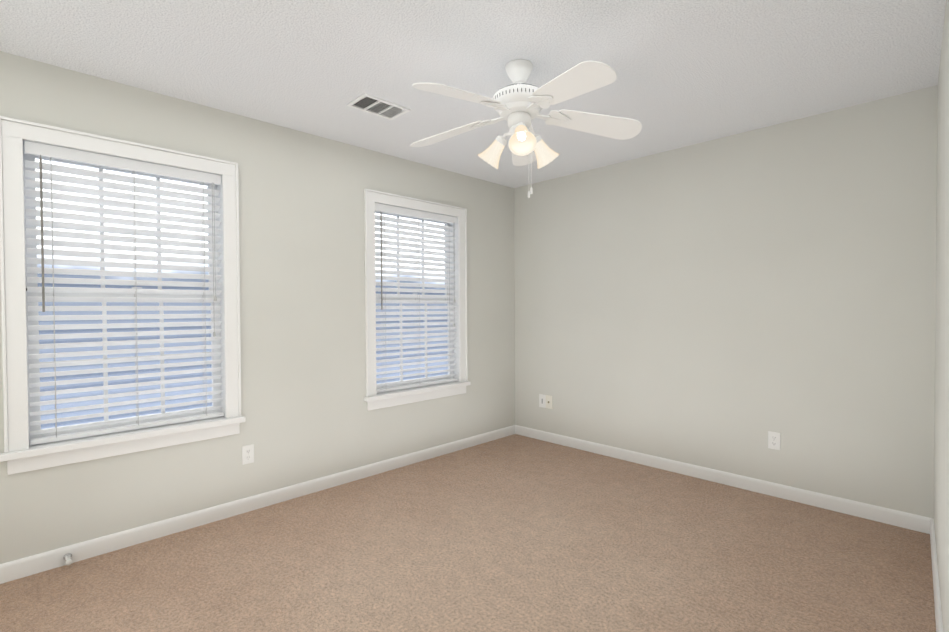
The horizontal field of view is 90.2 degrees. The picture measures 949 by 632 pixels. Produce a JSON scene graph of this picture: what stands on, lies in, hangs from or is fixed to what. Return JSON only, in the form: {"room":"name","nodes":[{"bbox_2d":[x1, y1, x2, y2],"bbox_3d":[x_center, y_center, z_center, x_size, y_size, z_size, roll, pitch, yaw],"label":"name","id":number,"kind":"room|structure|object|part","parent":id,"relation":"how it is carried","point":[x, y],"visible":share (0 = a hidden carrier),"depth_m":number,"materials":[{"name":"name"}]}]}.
{"room":"empty bedroom","nodes":[
{"label":"empty bedroom","id":0,"kind":"room"},
{"bbox_2d":[0,51,514,563],"bbox_3d":[-1.184,-0.015,3.251,4.600,2.440,0.150,-1,1,-45],"label":"wall","id":1,"kind":"structure","parent":0,"point":[306,413],"depth_m":3.08,"materials":[{"name":"paint"}]},
{"bbox_2d":[63,553,71,564],"bbox_3d":[-1.975,1.185,2.299,0.033,0.032,0.087,-1,1,-45],"label":"doorstop","id":2,"kind":"object","parent":1,"relation":"attached to","point":[67,558],"visible":1,"depth_m":2.29,"materials":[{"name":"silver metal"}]},
{"bbox_2d":[0,116,240,474],"bbox_3d":[-1.851,-0.096,2.574,1.028,1.644,0.177,-1,1,-45],"label":"window","id":3,"kind":"structure","parent":1,"relation":"in","point":[14,133],"depth_m":2.48,"materials":[{"name":"white wood"}]},
{"bbox_3d":[-1.893,-0.464,2.607,0.860,0.746,0.030,-1,1,-45],"label":"window sash","id":4,"kind":"part","parent":3,"relation":"part of","materials":[{"name":"white wood"}]},
{"bbox_3d":[-1.893,-0.457,2.608,0.776,0.663,0.004,-1,1,-45],"label":"sash glass","id":5,"kind":"part","parent":3,"relation":"part of","materials":[{"name":"clear glass"}]},
{"bbox_2d":[24,141,220,184],"bbox_3d":[-1.835,-0.804,2.541,0.848,0.058,0.058,-1,1,-45],"label":"blind headrail","id":6,"kind":"object","parent":3,"relation":"attached to","point":[57,152],"visible":0.96,"depth_m":2.47,"materials":[{"name":"white plastic"}]},
{"bbox_2d":[39,155,44,311],"bbox_3d":[-2.070,-0.394,2.263,0.009,0.750,0.010,-1,1,-45],"label":"blind wand","id":7,"kind":"object","parent":6,"relation":"hanging from","point":[42,239],"visible":1,"depth_m":2.26,"materials":[{"name":"grey"}]},
{"bbox_2d":[50,157,56,437],"bbox_3d":[-2.049,-0.092,2.303,0.002,1.375,0.002,-1,1,-45],"label":"blind cord","id":8,"kind":"object","parent":6,"relation":"hanging from","point":[51,157],"depth_m":2.31,"materials":[{"name":"white fabric"}]},
{"bbox_2d":[132,171,138,425],"bbox_3d":[-1.814,-0.097,2.535,0.002,1.375,0.002,-1,1,-45],"label":"blind cord","id":9,"kind":"object","parent":6,"relation":"hanging from","point":[135,312],"depth_m":2.54,"materials":[{"name":"white fabric"}]},
{"bbox_2d":[200,183,203,391],"bbox_3d":[-1.596,-0.103,2.786,0.002,1.375,0.002,-1,1,-45],"label":"blind cord","id":10,"kind":"object","parent":6,"relation":"hanging from","point":[200,183],"depth_m":2.80,"materials":[{"name":"white fabric"}]},
{"bbox_2d":[201,182,206,415],"bbox_3d":[-1.578,-0.102,2.767,0.002,1.375,0.002,-1,1,-45],"label":"blind cord","id":11,"kind":"object","parent":6,"relation":"hanging from","point":[203,182],"depth_m":2.77,"materials":[{"name":"white fabric"}]},
{"bbox_2d":[212,183,216,336],"bbox_3d":[-1.538,-0.332,2.790,0.023,0.908,0.015,-1,1,-45],"label":"lift cord","id":12,"kind":"object","parent":6,"relation":"hanging from","point":[214,299],"visible":1,"depth_m":2.79,"materials":[{"name":"grey fabric"}]},
{"bbox_3d":[-1.798,0.690,2.536,1.010,0.072,0.017,-1,1,-45],"label":"window apron","id":13,"kind":"part","parent":3,"relation":"part of","materials":[{"name":"white wood"}]},
{"bbox_3d":[-1.866,0.247,2.596,0.860,0.755,0.030,-1,1,-45],"label":"window sash","id":14,"kind":"part","parent":3,"relation":"part of","materials":[{"name":"white wood"}]},
{"bbox_3d":[-1.866,0.231,2.595,0.776,0.652,0.004,-1,1,-45],"label":"sash glass","id":15,"kind":"part","parent":3,"relation":"part of","materials":[{"name":"clear glass"}]},
{"bbox_3d":[-1.828,0.598,2.564,0.848,0.020,0.050,-1,1,-45],"label":"window blind bottom rail","id":16,"kind":"part","parent":3,"relation":"part of","materials":[{"name":"white plastic"}]},
{"bbox_2d":[0,416,245,461],"bbox_3d":[-1.809,0.637,2.546,1.060,0.034,0.114,-1,1,-45],"label":"window sill","id":17,"kind":"structure","parent":1,"relation":"attached to","point":[77,443],"depth_m":2.45,"materials":[{"name":"white wood"}]},
{"bbox_2d":[242,444,253,464],"bbox_3d":[-1.404,0.859,2.932,0.070,0.115,0.008,-1,1,-45],"label":"electrical outlet","id":18,"kind":"object","parent":1,"relation":"attached to","point":[247,454],"visible":1,"depth_m":2.93,"materials":[{"name":"white plastic"}]},
{"bbox_2d":[0,425,514,583],"bbox_3d":[-1.120,1.163,3.211,4.300,0.086,0.014,-1,1,-45],"label":"baseboard","id":19,"kind":"structure","parent":1,"relation":"attached to","point":[30,565],"depth_m":2.79,"materials":[{"name":"white wood"}]},
{"bbox_2d":[364,189,467,410],"bbox_3d":[-0.490,-0.125,3.914,1.028,1.644,0.177,-1,1,-45],"label":"window","id":20,"kind":"structure","parent":1,"relation":"in","point":[371,197],"depth_m":3.87,"materials":[{"name":"white"}]},
{"bbox_3d":[-0.532,-0.486,3.947,0.776,0.663,0.004,-1,1,-45],"label":"sash glass","id":21,"kind":"part","parent":20,"relation":"part of","materials":[{"name":"clear glass"}]},
{"bbox_3d":[-0.506,0.202,3.936,0.776,0.652,0.004,-1,1,-45],"label":"sash glass","id":22,"kind":"part","parent":20,"relation":"part of","materials":[{"name":"clear glass"}]},
{"bbox_3d":[-0.532,-0.493,3.947,0.860,0.746,0.030,-1,1,-45],"label":"window sash","id":23,"kind":"part","parent":20,"relation":"part of","materials":[{"name":"white wood"}]},
{"bbox_3d":[-0.505,0.219,3.936,0.860,0.755,0.030,-1,1,-45],"label":"window sash","id":24,"kind":"part","parent":20,"relation":"part of","materials":[{"name":"white wood"}]},
{"bbox_2d":[375,203,456,223],"bbox_3d":[-0.474,-0.833,3.881,0.848,0.058,0.058,-1,1,-45],"label":"blind headrail","id":25,"kind":"object","parent":20,"relation":"attached to","point":[411,213],"visible":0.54,"depth_m":3.83,"materials":[{"name":"white plastic"}]},
{"bbox_2d":[380,213,382,309],"bbox_3d":[-0.709,-0.423,3.603,0.009,0.750,0.010,-1,1,-45],"label":"blind wand","id":26,"kind":"object","parent":25,"relation":"hanging from","point":[381,260],"visible":1,"depth_m":3.60,"materials":[{"name":"grey"}]},
{"bbox_2d":[382,212,385,353],"bbox_3d":[-0.689,-0.121,3.643,0.002,1.375,0.002,-1,1,-45],"label":"blind cord","id":27,"kind":"object","parent":25,"relation":"hanging from","point":[382,212],"depth_m":3.65,"materials":[{"name":"white fabric"}]},
{"bbox_2d":[417,304,419,348],"bbox_3d":[-0.453,-0.126,3.875,0.002,1.375,0.002,-1,1,-45],"label":"blind cord","id":28,"kind":"object","parent":25,"relation":"hanging from","point":[419,304],"depth_m":3.88,"materials":[{"name":"white fabric"}]},
{"bbox_2d":[449,270,449,317],"bbox_3d":[-0.217,-0.131,4.107,0.002,1.375,0.002,-1,1,-45],"label":"blind cord","id":29,"kind":"object","parent":25,"relation":"hanging from","point":[449,270],"depth_m":4.10,"materials":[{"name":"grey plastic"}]},
{"bbox_2d":[453,223,455,326],"bbox_3d":[-0.177,-0.360,4.130,0.023,0.908,0.015,-1,1,-45],"label":"lift cord","id":30,"kind":"object","parent":25,"relation":"hanging from","point":[454,255],"visible":1,"depth_m":4.13,"materials":[{"name":"grey fabric"}]},
{"bbox_3d":[-0.437,0.661,3.876,1.010,0.072,0.017,-1,1,-45],"label":"window apron","id":31,"kind":"part","parent":20,"relation":"part of","materials":[{"name":"white wood"}]},
{"bbox_3d":[-0.467,0.569,3.904,0.848,0.020,0.050,-1,1,-45],"label":"window blind bottom rail","id":32,"kind":"part","parent":20,"relation":"part of","materials":[{"name":"white plastic"}]},
{"bbox_2d":[364,381,470,401],"bbox_3d":[-0.449,0.608,3.886,1.060,0.034,0.114,-1,1,-45],"label":"window sill","id":33,"kind":"structure","parent":1,"relation":"attached to","point":[409,391],"depth_m":3.81,"materials":[{"name":"white wood"}]},
{"bbox_2d":[0,434,935,631],"bbox_3d":[0.034,1.247,2.042,4.900,0.060,3.900,-1,1,-45],"label":"floor","id":34,"kind":"structure","parent":0,"point":[515,533],"depth_m":2.31,"materials":[{"name":"carpet"}]},
{"bbox_2d":[0,0,945,187],"bbox_3d":[0.019,-1.272,2.002,4.900,0.100,3.900,-1,1,-45],"label":"ceiling","id":35,"kind":"structure","parent":0,"point":[690,72],"depth_m":2.25,"materials":[{"name":"white paint"}]},
{"bbox_2d":[347,93,410,119],"bbox_3d":[-0.561,-1.220,2.779,0.311,0.022,0.200,-1,1,-45],"label":"ceiling vent","id":36,"kind":"object","parent":35,"relation":"in","point":[374,105],"visible":1,"depth_m":2.77,"materials":[{"name":"white metal"}]},
{"bbox_2d":[410,59,641,197],"bbox_3d":[0.184,-0.909,2.293,1.163,0.637,1.213,-1,1,-45],"label":"fan","id":37,"kind":"object","parent":35,"relation":"hanging from","point":[518,104],"visible":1,"depth_m":2.27,"materials":[{"name":"white plastic"}]},
{"bbox_3d":[0.220,-1.047,2.328,0.262,0.363,0.262,-1,1,-45],"label":"motor","id":38,"kind":"part","parent":37,"relation":"part of","materials":[{"name":"white metal"}]},
{"bbox_2d":[514,85,937,518],"bbox_3d":[1.664,-0.035,3.530,0.150,2.440,3.750,-1,1,-45],"label":"wall","id":39,"kind":"structure","parent":0,"point":[726,304],"depth_m":3.19,"materials":[{"name":"paint"}]},
{"bbox_2d":[539,394,545,407],"bbox_3d":[0.642,0.804,4.473,0.008,0.124,0.076,-1,1,-45],"label":"outlet","id":40,"kind":"object","parent":39,"relation":"attached to","point":[542,400],"visible":1,"depth_m":4.47,"materials":[{"name":"white plastic"}]},
{"bbox_2d":[546,395,551,408],"bbox_3d":[0.693,0.804,4.415,0.018,0.124,0.076,-1,1,-45],"label":"outlet","id":41,"kind":"object","parent":39,"relation":"attached to","point":[548,401],"visible":1,"depth_m":4.41,"materials":[{"name":"white plastic"}]},
{"bbox_2d":[515,425,932,533],"bbox_3d":[1.455,1.141,3.651,0.014,0.086,3.000,-1,1,-45],"label":"baseboard","id":42,"kind":"structure","parent":39,"relation":"attached to","point":[910,521],"depth_m":3.21,"materials":[{"name":"white wood"}]},
{"bbox_2d":[768,431,779,449],"bbox_3d":[1.977,0.822,3.118,0.008,0.115,0.070,-1,1,-45],"label":"electrical outlet","id":43,"kind":"object","parent":39,"relation":"attached to","point":[773,440],"visible":1,"depth_m":3.12,"materials":[{"name":"white plastic"}]},
{"bbox_2d":[934,0,948,631],"bbox_3d":[0.958,0.011,0.799,4.702,2.440,0.350,-1,1,-45],"label":"wall","id":44,"kind":"structure","parent":0,"point":[941,473],"depth_m":1.88,"materials":[{"name":"paint"}]},
{"bbox_2d":[930,519,942,631],"bbox_3d":[1.024,1.185,1.002,4.347,0.086,0.199,-1,1,-45],"label":"baseboard","id":45,"kind":"structure","parent":44,"relation":"attached to","point":[938,613],"depth_m":2.01,"materials":[{"name":"white wood"}]},
{"label":"outside","id":46,"kind":"structure","parent":0,"visible":0},
{"bbox_2d":[35,159,447,428],"bbox_3d":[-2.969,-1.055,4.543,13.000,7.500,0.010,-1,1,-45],"label":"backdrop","id":47,"kind":"structure","parent":46,"point":[99,392],"depth_m":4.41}
]}

